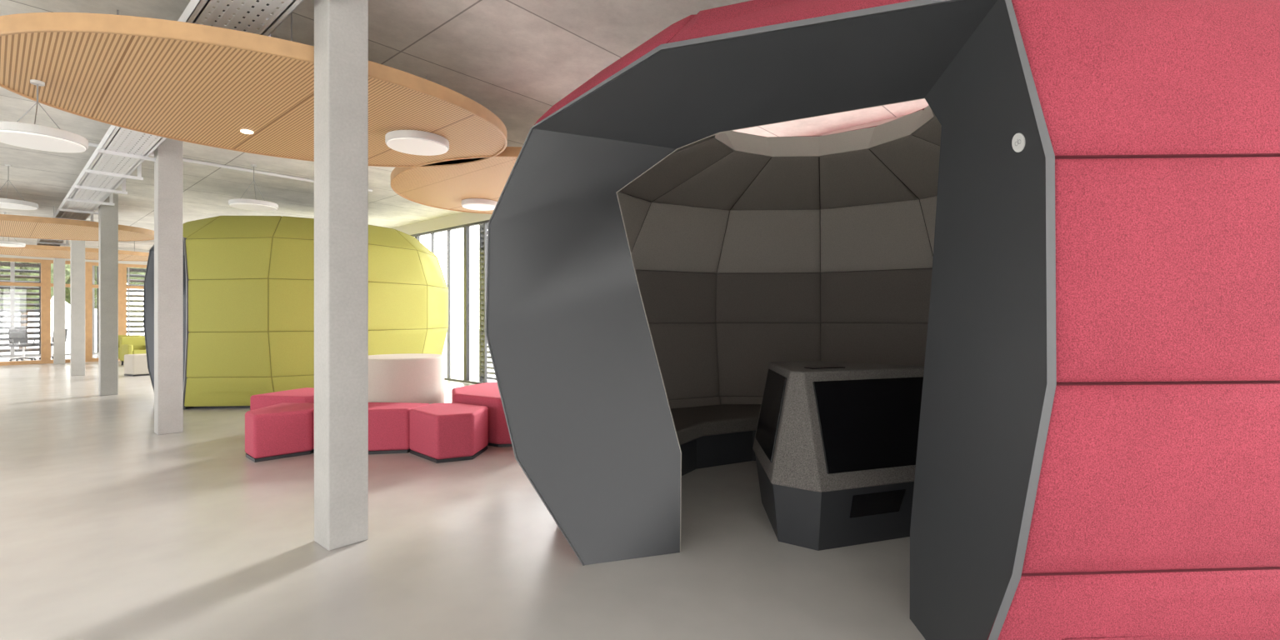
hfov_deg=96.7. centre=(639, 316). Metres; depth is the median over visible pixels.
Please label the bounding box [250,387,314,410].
seat
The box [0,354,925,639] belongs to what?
floor
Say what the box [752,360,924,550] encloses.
media console
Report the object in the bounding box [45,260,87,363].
window
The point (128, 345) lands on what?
armchair
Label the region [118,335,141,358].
armchair
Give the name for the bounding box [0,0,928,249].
ceiling
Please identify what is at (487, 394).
seat
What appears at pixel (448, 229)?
window
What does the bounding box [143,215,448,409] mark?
pod
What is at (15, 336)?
office chair
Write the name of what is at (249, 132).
recessed light
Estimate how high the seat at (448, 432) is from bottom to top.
0.455 m
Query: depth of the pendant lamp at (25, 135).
3.85 m
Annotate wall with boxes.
[0,240,149,264]
[392,114,908,234]
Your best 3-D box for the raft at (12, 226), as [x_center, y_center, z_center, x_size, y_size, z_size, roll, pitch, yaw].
[-11.400,-1.900,10.600,3.062,0.600,3.592,0,0,41]
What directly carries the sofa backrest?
on the floor
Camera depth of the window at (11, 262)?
19.77 m
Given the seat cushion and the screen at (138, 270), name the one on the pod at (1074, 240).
the seat cushion
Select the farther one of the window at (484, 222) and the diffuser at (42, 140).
the window at (484, 222)
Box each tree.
[0,260,69,348]
[65,265,145,309]
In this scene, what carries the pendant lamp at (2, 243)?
hanging from the ceiling
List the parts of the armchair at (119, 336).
backrest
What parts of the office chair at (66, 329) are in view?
backrest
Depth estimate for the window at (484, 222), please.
11.97 m
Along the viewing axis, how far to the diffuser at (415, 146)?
5.12 m
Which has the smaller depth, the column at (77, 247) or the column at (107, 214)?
the column at (107, 214)
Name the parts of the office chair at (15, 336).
backrest, seat, post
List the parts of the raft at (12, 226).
ribbed panel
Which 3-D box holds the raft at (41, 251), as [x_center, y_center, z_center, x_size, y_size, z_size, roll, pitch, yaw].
[-15.200,-1.925,15.300,2.834,0.550,3.975,0,0,41]
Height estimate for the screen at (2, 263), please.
3.420 m
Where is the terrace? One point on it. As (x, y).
(457, 336)
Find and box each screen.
[0,261,40,355]
[96,266,145,352]
[479,224,495,382]
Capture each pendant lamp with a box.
[0,79,88,152]
[0,164,38,209]
[0,211,25,247]
[228,164,278,211]
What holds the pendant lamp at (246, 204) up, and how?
hanging from the ceiling
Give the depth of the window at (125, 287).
18.32 m
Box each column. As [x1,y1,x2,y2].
[53,242,64,364]
[70,240,84,375]
[98,194,118,395]
[154,135,182,434]
[314,0,368,550]
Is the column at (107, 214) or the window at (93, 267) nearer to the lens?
the column at (107, 214)
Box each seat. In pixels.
[245,402,314,462]
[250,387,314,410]
[313,402,429,454]
[410,402,488,463]
[451,382,512,447]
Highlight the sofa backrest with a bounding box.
[368,353,444,404]
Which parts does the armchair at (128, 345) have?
armrest, seat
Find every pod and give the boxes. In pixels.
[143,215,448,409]
[485,0,1279,639]
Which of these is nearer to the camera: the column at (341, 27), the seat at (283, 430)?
the column at (341, 27)
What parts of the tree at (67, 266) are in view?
crown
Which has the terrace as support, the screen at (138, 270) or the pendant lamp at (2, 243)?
the screen at (138, 270)
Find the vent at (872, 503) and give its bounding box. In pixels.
[850,489,905,518]
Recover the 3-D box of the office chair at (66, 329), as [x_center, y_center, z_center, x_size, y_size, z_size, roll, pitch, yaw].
[-19.351,0.900,18.717,0.622,1.000,0.596,0,0,-1]
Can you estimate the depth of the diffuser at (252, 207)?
8.20 m
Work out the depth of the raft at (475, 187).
6.81 m
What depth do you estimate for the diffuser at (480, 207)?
7.92 m
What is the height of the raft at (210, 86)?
0.665 m
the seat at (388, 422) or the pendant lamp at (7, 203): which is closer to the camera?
the seat at (388, 422)
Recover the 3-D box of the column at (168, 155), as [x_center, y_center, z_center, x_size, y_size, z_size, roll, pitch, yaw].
[-5.710,-0.400,6.890,0.236,3.600,0.236,0,0,41]
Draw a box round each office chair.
[8,329,38,360]
[37,328,67,359]
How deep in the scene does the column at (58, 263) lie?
16.80 m
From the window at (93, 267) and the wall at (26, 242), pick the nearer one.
the wall at (26, 242)
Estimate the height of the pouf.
0.500 m
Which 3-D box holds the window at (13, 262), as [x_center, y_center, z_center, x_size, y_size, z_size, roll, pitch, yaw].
[-21.194,-0.400,20.578,0.080,3.600,2.020,0,0,41]
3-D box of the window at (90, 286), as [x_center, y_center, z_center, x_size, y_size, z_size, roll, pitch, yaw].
[-16.932,-0.150,18.009,0.140,3.100,0.800,0,0,41]
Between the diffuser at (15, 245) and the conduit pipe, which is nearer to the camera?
the conduit pipe
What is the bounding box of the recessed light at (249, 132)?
[240,130,253,134]
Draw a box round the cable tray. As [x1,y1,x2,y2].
[36,0,304,245]
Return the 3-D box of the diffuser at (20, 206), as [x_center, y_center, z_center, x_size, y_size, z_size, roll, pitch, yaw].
[-9.160,-1.607,8.250,0.576,0.014,0.576,0,0,41]
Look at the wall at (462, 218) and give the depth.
12.22 m
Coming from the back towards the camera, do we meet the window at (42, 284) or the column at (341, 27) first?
the window at (42, 284)
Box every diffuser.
[0,130,85,152]
[0,202,37,209]
[0,243,24,247]
[229,203,277,211]
[386,137,447,155]
[462,203,495,210]
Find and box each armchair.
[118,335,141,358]
[120,335,145,364]
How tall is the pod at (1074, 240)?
3.069 m
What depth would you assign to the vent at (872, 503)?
3.51 m
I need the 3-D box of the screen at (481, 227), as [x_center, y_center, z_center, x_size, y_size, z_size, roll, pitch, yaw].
[-3.070,-0.240,11.912,0.900,3.520,0.100,0,0,41]
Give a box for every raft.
[0,10,507,167]
[0,205,154,240]
[0,236,149,261]
[390,146,521,214]
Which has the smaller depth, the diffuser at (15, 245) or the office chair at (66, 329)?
the diffuser at (15, 245)
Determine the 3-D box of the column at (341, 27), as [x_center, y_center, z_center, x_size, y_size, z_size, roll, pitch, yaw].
[-1.870,-0.400,3.560,0.236,3.600,0.236,0,0,41]
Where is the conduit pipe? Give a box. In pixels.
[88,142,372,191]
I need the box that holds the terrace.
[0,329,496,384]
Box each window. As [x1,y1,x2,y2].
[0,257,45,365]
[0,261,12,357]
[12,261,69,356]
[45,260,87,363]
[87,261,122,361]
[92,265,129,354]
[122,263,146,334]
[415,224,464,382]
[465,220,489,384]
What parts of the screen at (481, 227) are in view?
frame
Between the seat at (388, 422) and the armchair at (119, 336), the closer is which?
the seat at (388, 422)
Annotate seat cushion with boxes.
[670,404,761,444]
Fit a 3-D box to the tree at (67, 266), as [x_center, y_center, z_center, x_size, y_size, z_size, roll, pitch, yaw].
[-27.910,-1.149,25.697,3.760,5.346,3.687,0,0,41]
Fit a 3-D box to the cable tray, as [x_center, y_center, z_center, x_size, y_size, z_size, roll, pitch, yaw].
[-7.004,-2.031,7.581,23.525,0.338,0.570,0,0,41]
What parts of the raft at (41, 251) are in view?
ribbed panel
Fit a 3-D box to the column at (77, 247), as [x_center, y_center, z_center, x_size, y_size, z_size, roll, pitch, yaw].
[-13.390,-0.400,13.550,0.236,3.600,0.236,0,0,41]
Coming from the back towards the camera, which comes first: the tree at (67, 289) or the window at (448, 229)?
the tree at (67, 289)

